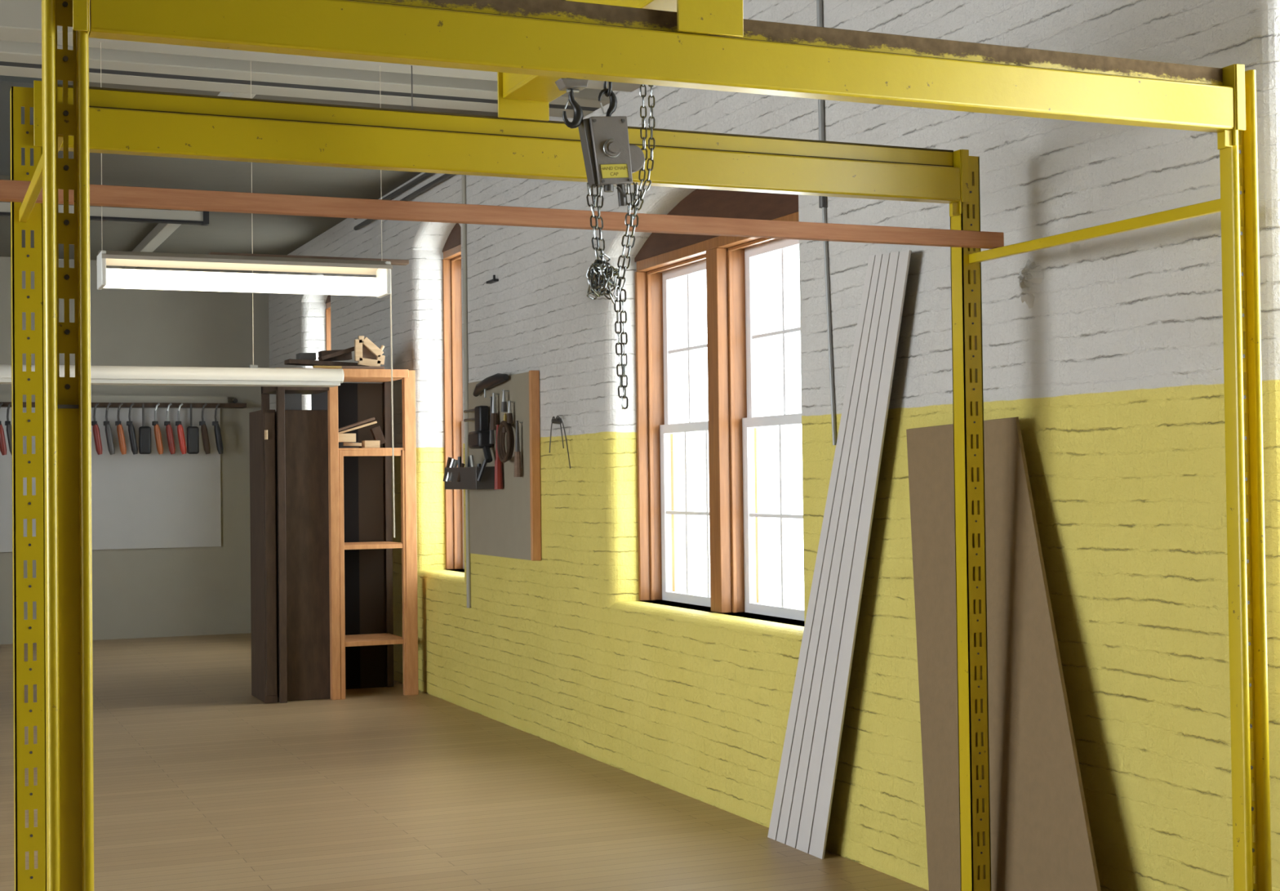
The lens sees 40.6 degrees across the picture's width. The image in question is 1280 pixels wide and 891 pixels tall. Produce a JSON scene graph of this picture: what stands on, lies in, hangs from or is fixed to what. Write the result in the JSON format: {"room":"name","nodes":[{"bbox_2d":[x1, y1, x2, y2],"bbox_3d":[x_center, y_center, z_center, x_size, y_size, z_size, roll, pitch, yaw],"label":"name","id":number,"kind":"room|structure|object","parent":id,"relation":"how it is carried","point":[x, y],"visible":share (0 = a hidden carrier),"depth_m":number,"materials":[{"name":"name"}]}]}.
{"room":"woodworking shop","nodes":[
{"label":"woodworking shop","id":0,"kind":"room"},
{"bbox_2d":[0,256,269,644],"bbox_3d":[-8.212,0.055,15.094,11.083,3.580,0.200,0,-1,-23],"label":"wall","id":1,"kind":"structure","parent":0,"point":[177,591],"depth_m":16.58,"materials":[{"name":"grey paint"}]},
{"bbox_2d":[0,407,221,551],"bbox_3d":[-5.441,0.290,16.140,3.000,1.380,0.030,0,-1,-23],"label":"wall panel","id":2,"kind":"object","parent":1,"relation":"attached to","point":[153,500],"visible":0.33,"depth_m":16.45,"materials":[{"name":"white paint"}]},
{"bbox_2d":[0,394,246,408],"bbox_3d":[-5.679,-0.410,15.953,4.020,0.110,0.220,0,-1,-23],"label":"rail","id":3,"kind":"object","parent":1,"relation":"attached to","point":[149,401],"visible":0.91,"depth_m":16.34,"materials":[{"name":"brown metal"}]},
{"bbox_2d":[0,401,6,455],"bbox_3d":[-5.816,-0.152,15.742,0.093,0.486,0.090,0,-1,-23],"label":"clamp","id":4,"kind":"object","parent":3,"relation":"hanging from","point":[2,441],"visible":1,"depth_m":15.71,"materials":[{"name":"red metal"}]},
{"bbox_2d":[4,402,12,455],"bbox_3d":[-5.742,-0.152,15.773,0.093,0.486,0.090,0,-1,-23],"label":"clamp","id":5,"kind":"object","parent":3,"relation":"hanging from","point":[9,428],"visible":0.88,"depth_m":15.73,"materials":[{"name":"grey metal"}]},
{"bbox_2d":[91,402,102,454],"bbox_3d":[-5.047,-0.155,16.068,0.093,0.486,0.090,0,-1,-23],"label":"clamp","id":6,"kind":"object","parent":3,"relation":"hanging from","point":[96,433],"visible":0.97,"depth_m":16.03,"materials":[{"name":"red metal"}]},
{"bbox_2d":[103,402,115,454],"bbox_3d":[-4.946,-0.156,16.111,0.093,0.486,0.090,0,-1,-23],"label":"clamp","id":7,"kind":"object","parent":3,"relation":"hanging from","point":[108,433],"visible":1,"depth_m":16.08,"materials":[{"name":"grey metal"}]},
{"bbox_2d":[115,402,126,454],"bbox_3d":[-4.849,-0.156,16.152,0.093,0.486,0.090,0,-1,-23],"label":"clamp","id":8,"kind":"object","parent":3,"relation":"hanging from","point":[120,431],"visible":1,"depth_m":16.12,"materials":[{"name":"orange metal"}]},
{"bbox_2d":[126,403,137,454],"bbox_3d":[-4.755,-0.157,16.192,0.093,0.486,0.090,0,-1,-23],"label":"clamp","id":9,"kind":"object","parent":3,"relation":"hanging from","point":[131,432],"visible":1,"depth_m":16.16,"materials":[{"name":"grey metal"}]},
{"bbox_2d":[138,403,151,453],"bbox_3d":[-4.642,-0.156,16.213,0.110,0.475,0.060,0,-1,-23],"label":"clamp","id":10,"kind":"object","parent":3,"relation":"hanging from","point":[144,432],"visible":1,"depth_m":16.19,"materials":[{"name":"black paint"}]},
{"bbox_2d":[151,402,163,453],"bbox_3d":[-4.541,-0.158,16.283,0.093,0.486,0.090,0,-1,-23],"label":"clamp","id":11,"kind":"object","parent":3,"relation":"hanging from","point":[157,429],"visible":1,"depth_m":16.25,"materials":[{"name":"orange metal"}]},
{"bbox_2d":[164,403,175,453],"bbox_3d":[-4.440,-0.158,16.326,0.093,0.486,0.090,0,-1,-23],"label":"clamp","id":12,"kind":"object","parent":3,"relation":"hanging from","point":[169,431],"visible":1,"depth_m":16.29,"materials":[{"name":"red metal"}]},
{"bbox_2d":[175,403,186,453],"bbox_3d":[-4.345,-0.158,16.366,0.093,0.486,0.090,0,-1,-23],"label":"clamp","id":13,"kind":"object","parent":3,"relation":"hanging from","point":[180,433],"visible":1,"depth_m":16.33,"materials":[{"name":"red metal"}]},
{"bbox_2d":[186,403,199,453],"bbox_3d":[-4.237,-0.158,16.385,0.110,0.475,0.060,0,-1,-23],"label":"clamp","id":14,"kind":"object","parent":3,"relation":"hanging from","point":[193,432],"visible":1,"depth_m":16.36,"materials":[{"name":"black paint"}]},
{"bbox_2d":[199,403,210,453],"bbox_3d":[-4.141,-0.159,16.453,0.093,0.486,0.090,0,-1,-23],"label":"clamp","id":15,"kind":"object","parent":3,"relation":"hanging from","point":[203,427],"visible":1,"depth_m":16.42,"materials":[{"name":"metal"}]},
{"bbox_2d":[212,403,223,453],"bbox_3d":[-4.028,-0.160,16.501,0.093,0.486,0.090,0,-1,-23],"label":"clamp","id":16,"kind":"object","parent":3,"relation":"hanging from","point":[216,427],"visible":1,"depth_m":16.46,"materials":[{"name":"grey metal"}]},
{"bbox_2d":[0,80,497,260],"bbox_3d":[-3.703,-2.058,4.455,11.083,0.120,23.400,0,-1,-23],"label":"ceiling","id":17,"kind":"structure","parent":0,"point":[225,232],"depth_m":12.43,"materials":[{"name":"grey paint"}]},
{"bbox_2d":[0,75,62,175],"bbox_3d":[-4.712,-1.814,9.183,2.920,0.160,2.700,0,-1,-23],"label":"trim","id":18,"kind":"structure","parent":17,"relation":"attached to","point":[6,82],"depth_m":9.23,"materials":[{"name":"grey"}]},
{"bbox_2d":[0,201,208,226],"bbox_3d":[-5.273,-1.716,11.670,4.630,0.245,0.100,0,-1,-23],"label":"ceiling track","id":19,"kind":"object","parent":17,"relation":"hanging from","point":[111,214],"visible":0.5,"depth_m":12.36,"materials":[{"name":"white metal"}]},
{"bbox_2d":[122,209,195,269],"bbox_3d":[-4.126,-1.754,14.700,0.110,0.080,3.800,0,-1,-23],"label":"trim","id":20,"kind":"structure","parent":17,"relation":"attached to","point":[162,231],"depth_m":14.46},
{"bbox_2d":[0,60,343,386],"bbox_3d":[-2.739,-1.111,7.574,2.887,1.678,0.170,0,-1,-23],"label":"hanging light","id":21,"kind":"object","parent":17,"relation":"hanging from","point":[252,375],"visible":0.87,"depth_m":7.81,"materials":[{"name":"white metal"}]},
{"bbox_2d":[0,377,340,386],"bbox_3d":[-2.740,-0.281,7.553,2.863,0.018,0.150,0,-1,-23],"label":"light fixture","id":22,"kind":"object","parent":21,"relation":"on","point":[282,382],"depth_m":7.84,"materials":[{"name":"white metal"}]},
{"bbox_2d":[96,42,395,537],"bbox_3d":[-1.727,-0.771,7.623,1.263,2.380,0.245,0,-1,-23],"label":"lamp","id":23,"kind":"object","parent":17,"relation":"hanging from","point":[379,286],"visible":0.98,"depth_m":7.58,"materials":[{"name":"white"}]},
{"bbox_2d":[208,252,408,265],"bbox_3d":[-1.504,-0.851,7.891,0.908,0.020,0.060,0,-1,-23],"label":"wooden lath","id":24,"kind":"object","parent":23,"relation":"on","point":[393,262],"visible":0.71,"depth_m":7.88,"materials":[{"name":"brown wood"}]},
{"bbox_2d":[0,632,928,890],"bbox_3d":[-3.656,1.631,4.384,11.083,0.100,23.400,0,-1,-23],"label":"floor","id":25,"kind":"structure","parent":0,"point":[201,783],"depth_m":7.75,"materials":[{"name":"brown wood"}]},
{"bbox_2d":[248,408,277,702],"bbox_3d":[-2.536,0.737,11.658,0.084,1.941,0.530,0,-1,-23],"label":"wooden board","id":26,"kind":"object","parent":25,"relation":"on","point":[264,619],"visible":1,"depth_m":11.46,"materials":[{"name":"brown wood"}]},
{"bbox_2d":[261,367,418,702],"bbox_3d":[-2.075,0.598,11.881,0.956,2.216,0.605,0,-1,-23],"label":"shelf unit","id":27,"kind":"object","parent":25,"relation":"on","point":[334,518],"visible":0.76,"depth_m":11.66,"materials":[{"name":"brown wood"}]},
{"bbox_2d":[284,359,361,365],"bbox_3d":[-2.152,-0.559,11.847,0.541,0.050,0.140,0,-1,-25],"label":"plank","id":28,"kind":"object","parent":27,"relation":"on","point":[288,362],"visible":0.64,"depth_m":11.77,"materials":[{"name":"brown wood"}]},
{"bbox_2d":[296,352,315,359],"bbox_3d":[-2.295,-0.608,11.885,0.114,0.054,0.120,0,-1,-23],"label":"board offcut","id":29,"kind":"object","parent":28,"relation":"on","point":[306,356],"visible":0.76,"depth_m":11.83,"materials":[{"name":"grey wood"}]},
{"bbox_2d":[318,349,351,360],"bbox_3d":[-2.102,-0.620,11.924,0.214,0.084,0.100,0,-1,-23],"label":"board","id":30,"kind":"object","parent":28,"relation":"on","point":[348,356],"visible":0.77,"depth_m":11.88,"materials":[{"name":"brown wood"}]},
{"bbox_2d":[317,346,354,360],"bbox_3d":[-2.056,-0.632,11.835,0.281,0.110,0.100,0,-1,-23],"label":"board","id":31,"kind":"object","parent":28,"relation":"on","point":[352,348],"visible":0.8,"depth_m":11.78,"materials":[{"name":"brown wood"}]},
{"bbox_2d":[312,365,342,368],"bbox_3d":[-2.107,-0.528,11.648,0.194,0.016,0.030,0,-1,-29],"label":"stick","id":32,"kind":"object","parent":27,"relation":"on","point":[313,366],"visible":1,"depth_m":11.63,"materials":[{"name":"brown wood"}]},
{"bbox_2d":[338,442,358,448],"bbox_3d":[-2.009,-0.001,11.829,0.165,0.042,0.030,0,-1,-23],"label":"wooden stick","id":33,"kind":"object","parent":27,"relation":"on","point":[340,444],"visible":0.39,"depth_m":11.81,"materials":[{"name":"grey wood"}]},
{"bbox_2d":[342,442,361,446],"bbox_3d":[-1.953,-0.007,11.733,0.123,0.026,0.060,0,-1,-14],"label":"wooden offcut","id":34,"kind":"object","parent":27,"relation":"on","point":[359,444],"visible":1,"depth_m":11.70,"materials":[{"name":"brown wood"}]},
{"bbox_2d":[338,433,355,442],"bbox_3d":[-1.995,-0.051,11.706,0.123,0.058,0.100,0,-1,-23],"label":"wooden block","id":35,"kind":"object","parent":34,"relation":"on","point":[343,437],"visible":0.8,"depth_m":11.66,"materials":[{"name":"brown wood"}]},
{"bbox_2d":[338,421,377,433],"bbox_3d":[-1.931,-0.120,11.794,0.277,0.092,0.030,0,-1,-25],"label":"plank","id":36,"kind":"object","parent":35,"relation":"on","point":[373,422],"visible":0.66,"depth_m":11.78,"materials":[{"name":"brown wood"}]},
{"bbox_2d":[337,417,375,431],"bbox_3d":[-1.960,-0.139,11.831,0.286,0.104,0.070,0,-1,-27],"label":"plank","id":37,"kind":"object","parent":27,"relation":"on","point":[372,418],"visible":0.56,"depth_m":11.81,"materials":[{"name":"brown wood"}]},
{"bbox_2d":[342,365,384,368],"bbox_3d":[-1.910,-0.529,11.797,0.310,0.018,0.120,0,-1,-19],"label":"plank","id":38,"kind":"object","parent":27,"relation":"on","point":[343,366],"visible":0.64,"depth_m":11.74,"materials":[{"name":"brown wood"}]},
{"bbox_2d":[354,335,385,366],"bbox_3d":[-1.853,-0.639,11.837,0.208,0.216,0.055,0,-1,-23],"label":"triangular jig","id":39,"kind":"object","parent":38,"relation":"on","point":[366,353],"visible":1,"depth_m":11.81,"materials":[{"name":"brown wood"}]},
{"bbox_2d":[361,440,380,448],"bbox_3d":[-1.834,-0.008,11.783,0.105,0.050,0.090,0,-1,-23],"label":"wooden block","id":40,"kind":"object","parent":27,"relation":"on","point":[366,443],"visible":0.91,"depth_m":11.74,"materials":[{"name":"brown wood"}]},
{"bbox_2d":[369,425,386,444],"bbox_3d":[-1.806,-0.067,11.916,0.099,0.135,0.050,0,-1,-23],"label":"wooden block","id":41,"kind":"object","parent":27,"relation":"on","point":[376,432],"visible":0.8,"depth_m":11.89,"materials":[{"name":"brown wood"}]},
{"bbox_2d":[9,0,1271,890],"bbox_3d":[-0.010,0.158,4.284,2.917,2.750,1.300,0,-1,-23],"label":"rack","id":42,"kind":"object","parent":25,"relation":"on","point":[531,45],"visible":0.99,"depth_m":4.24,"materials":[{"name":"yellow metal"}]},
{"bbox_2d":[0,179,1004,248],"bbox_3d":[-0.314,-0.614,4.644,3.058,0.047,0.035,0,-1,-23],"label":"wooden beam","id":43,"kind":"structure","parent":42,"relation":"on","point":[10,190],"depth_m":4.59,"materials":[{"name":"brown wood"}]},
{"bbox_2d":[555,78,588,128],"bbox_3d":[-0.165,-0.867,4.192,0.072,0.200,0.045,0,-1,-23],"label":"hook","id":44,"kind":"object","parent":42,"relation":"hanging from","point":[571,86],"visible":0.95,"depth_m":4.18,"materials":[{"name":"grey metal"}]},
{"bbox_2d":[577,80,655,408],"bbox_3d":[-0.047,-0.530,4.230,0.194,0.882,0.077,0,-1,-23],"label":"chain hoist","id":45,"kind":"object","parent":44,"relation":"hanging from","point":[610,160],"visible":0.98,"depth_m":4.21,"materials":[{"name":"grey metal"}]},
{"bbox_2d":[767,249,911,858],"bbox_3d":[0.728,0.442,6.502,0.027,2.249,1.088,0,-1,-25],"label":"panel","id":46,"kind":"object","parent":25,"relation":"on","point":[800,816],"visible":1,"depth_m":6.45,"materials":[{"name":"grey wood"}]},
{"bbox_2d":[906,416,1101,890],"bbox_3d":[1.135,0.726,5.441,0.117,1.631,1.220,0,-1,-23],"label":"sheet","id":47,"kind":"object","parent":25,"relation":"on","point":[1041,839],"visible":0.78,"depth_m":5.42,"materials":[{"name":"brown wood"}]},
{"bbox_2d":[268,0,1279,890],"bbox_3d":[1.080,-0.229,6.441,0.460,3.580,23.000,0,-1,-23],"label":"wall","id":48,"kind":"structure","parent":0,"point":[1113,378],"depth_m":6.17,"materials":[{"name":"brick"}]},
{"bbox_2d":[0,61,599,111],"bbox_3d":[-4.953,-1.822,6.891,10.283,0.227,0.090,0,-1,-23],"label":"trim","id":49,"kind":"structure","parent":48,"relation":"attached to","point":[2,63],"depth_m":8.27,"materials":[{"name":"grey metal"}]},
{"bbox_2d":[0,40,609,107],"bbox_3d":[-4.902,-1.823,6.771,10.283,0.230,0.170,0,-1,-23],"label":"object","id":50,"kind":"structure","parent":48,"relation":"attached to","point":[10,51],"depth_m":8.08,"materials":[{"name":"white metal"}]},
{"bbox_2d":[0,0,641,92],"bbox_3d":[-4.731,-1.831,6.366,10.283,0.235,0.230,0,-1,-23],"label":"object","id":51,"kind":"structure","parent":48,"relation":"attached to","point":[20,20],"depth_m":7.59,"materials":[{"name":"white metal"}]},
{"bbox_2d":[325,294,331,350],"bbox_3d":[-2.536,-0.250,15.148,0.215,2.470,1.120,0,-1,-23],"label":"window","id":52,"kind":"structure","parent":48,"relation":"in","point":[328,342],"depth_m":15.62,"materials":[{"name":"brown wood"}]},
{"bbox_2d":[354,172,433,219],"bbox_3d":[-1.505,-1.827,11.848,0.034,0.034,3.700,0,-1,-23],"label":"conduit","id":53,"kind":"object","parent":48,"relation":"attached to","point":[425,175],"visible":0.42,"depth_m":12.11,"materials":[{"name":"grey metal"}]},
{"bbox_2d":[353,173,454,230],"bbox_3d":[-1.504,-1.743,11.847,0.034,0.034,3.700,0,-1,-23],"label":"conduit","id":54,"kind":"object","parent":48,"relation":"attached to","point":[445,176],"visible":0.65,"depth_m":11.83,"materials":[{"name":"grey metal"}]},
{"bbox_2d":[411,65,413,110],"bbox_3d":[-1.039,-1.603,7.879,0.005,0.255,0.006,0,-1,-23],"label":"hanging wire","id":55,"kind":"object","parent":48,"relation":"hanging from","point":[411,65],"visible":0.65,"depth_m":7.88,"materials":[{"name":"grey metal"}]},
{"bbox_2d":[442,222,464,572],"bbox_3d":[-1.091,-0.334,11.743,0.215,2.470,1.120,0,-1,-23],"label":"window","id":56,"kind":"structure","parent":48,"relation":"in","point":[451,268],"depth_m":12.21,"materials":[{"name":"brown wood"}]},
{"bbox_2d":[462,174,471,607],"bbox_3d":[-1.102,-0.439,10.959,0.028,2.930,0.037,0,-1,-23],"label":"conduit","id":57,"kind":"object","parent":48,"relation":"attached to","point":[464,176],"visible":0.66,"depth_m":10.95,"materials":[{"name":"grey metal"}]},
{"bbox_2d":[486,275,498,284],"bbox_3d":[-0.893,-1.004,10.453,0.030,0.037,0.150,0,-1,-23],"label":"wall bracket","id":58,"kind":"object","parent":48,"relation":"attached to","point":[494,280],"visible":1,"depth_m":10.40,"materials":[{"name":"black metal"}]},
{"bbox_2d":[467,369,541,560],"bbox_3d":[-0.845,0.125,10.241,0.110,1.067,1.205,0,-1,-23],"label":"board","id":59,"kind":"object","parent":48,"relation":"attached to","point":[506,522],"depth_m":10.01,"materials":[{"name":"brown wood"}]},
{"bbox_2d":[443,454,494,488],"bbox_3d":[-1.042,0.164,10.540,0.152,0.206,0.724,0,-1,-23],"label":"bin","id":60,"kind":"object","parent":59,"relation":"attached to","point":[471,477],"visible":0.92,"depth_m":10.39,"materials":[{"name":"grey metal"}]},
{"bbox_2d":[463,405,493,462],"bbox_3d":[-0.990,-0.064,10.466,0.090,0.343,0.487,0,-1,-23],"label":"tool","id":61,"kind":"object","parent":59,"relation":"hanging from","point":[478,438],"visible":1,"depth_m":10.33,"materials":[{"name":"black paint"}]},
{"bbox_2d":[472,373,508,397],"bbox_3d":[-0.891,-0.355,10.294,0.065,0.130,0.587,0,-1,-23],"label":"tool","id":62,"kind":"object","parent":59,"relation":"hanging from","point":[491,381],"visible":1,"depth_m":10.25,"materials":[{"name":"black paint"}]},
{"bbox_2d":[488,396,497,443],"bbox_3d":[-0.874,-0.150,10.277,0.048,0.280,0.031,0,-1,-23],"label":"tool","id":63,"kind":"object","parent":59,"relation":"hanging from","point":[491,437],"visible":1,"depth_m":10.26,"materials":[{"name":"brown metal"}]},
{"bbox_2d":[489,392,499,430],"bbox_3d":[-0.861,-0.202,10.230,0.047,0.220,0.052,-1,-1,31],"label":"tool","id":64,"kind":"object","parent":59,"relation":"hanging from","point":[494,415],"visible":0.97,"depth_m":10.22,"materials":[{"name":"silver metal"}]},
{"bbox_2d":[493,424,502,488],"bbox_3d":[-0.833,0.067,10.165,0.047,0.380,0.052,-1,-1,31],"label":"tool","id":65,"kind":"object","parent":59,"relation":"hanging from","point":[498,464],"visible":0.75,"depth_m":10.14,"materials":[{"name":"red plastic"}]},
{"bbox_2d":[502,413,506,432],"bbox_3d":[-0.779,-0.131,10.041,0.043,0.110,0.049,-1,-1,31],"label":"tool","id":66,"kind":"object","parent":59,"relation":"hanging from","point":[504,428],"visible":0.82,"depth_m":10.03,"materials":[{"name":"gold metal"}]},
{"bbox_2d":[501,389,509,411],"bbox_3d":[-0.784,-0.261,10.062,0.051,0.130,0.037,0,-1,-23],"label":"tool","id":67,"kind":"object","parent":59,"relation":"hanging from","point":[504,403],"visible":1,"depth_m":10.05,"materials":[{"name":"silver metal"}]},
{"bbox_2d":[506,400,515,422],"bbox_3d":[-0.745,-0.193,9.969,0.051,0.130,0.037,0,-1,-23],"label":"tool","id":68,"kind":"object","parent":59,"relation":"hanging from","point":[509,415],"visible":1,"depth_m":9.96,"materials":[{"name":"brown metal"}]},
{"bbox_2d":[514,420,522,476],"bbox_3d":[-0.695,0.019,9.845,0.043,0.320,0.049,-1,-1,31],"label":"tool","id":69,"kind":"object","parent":59,"relation":"hanging from","point":[517,468],"visible":1,"depth_m":9.83,"materials":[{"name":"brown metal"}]},
{"bbox_2d":[549,415,570,468],"bbox_3d":[-0.430,-0.018,9.348,0.050,0.290,0.325,0,-1,-23],"label":"wall hook","id":70,"kind":"object","parent":48,"relation":"attached to","point":[557,420],"visible":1,"depth_m":9.35,"materials":[{"name":"grey metal"}]},
{"bbox_2d":[634,188,804,626],"bbox_3d":[0.456,-0.217,7.949,0.215,2.050,2.035,0,-1,-23],"label":"window","id":71,"kind":"structure","parent":48,"relation":"in","point":[729,263],"depth_m":8.01,"materials":[{"name":"brown wood"}]},
{"bbox_2d":[816,0,836,444],"bbox_3d":[0.717,-1.005,6.669,0.032,2.010,0.084,0,-1,-23],"label":"conduit","id":72,"kind":"object","parent":48,"relation":"attached to","point":[822,199],"visible":0.65,"depth_m":6.67,"materials":[{"name":"grey metal"}]},
{"bbox_2d":[1017,258,1044,308],"bbox_3d":[1.222,-0.513,5.471,0.040,0.164,0.142,0,-1,-23],"label":"wall patch","id":73,"kind":"object","parent":48,"relation":"attached to","point":[1031,276],"depth_m":5.46,"materials":[{"name":"paint"}]},
{"bbox_3d":[-8.688,-0.187,2.293,0.200,3.580,23.000,0,-1,-23],"label":"wall","id":74,"kind":"structure","parent":0,"visible":0},
{"bbox_2d":[217,91,255,98],"bbox_3d":[-2.087,-1.749,8.812,0.110,0.090,0.830,0,-1,-23],"label":"trim","id":75,"kind":"structure","parent":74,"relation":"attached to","point":[221,94],"depth_m":8.49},
{"bbox_2d":[0,65,593,118],"bbox_3d":[-5.007,-1.747,7.018,10.283,0.090,0.190,0,-1,-23],"label":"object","id":76,"kind":"structure","parent":74,"relation":"attached to","point":[4,70],"depth_m":8.39,"materials":[{"name":"white metal"}]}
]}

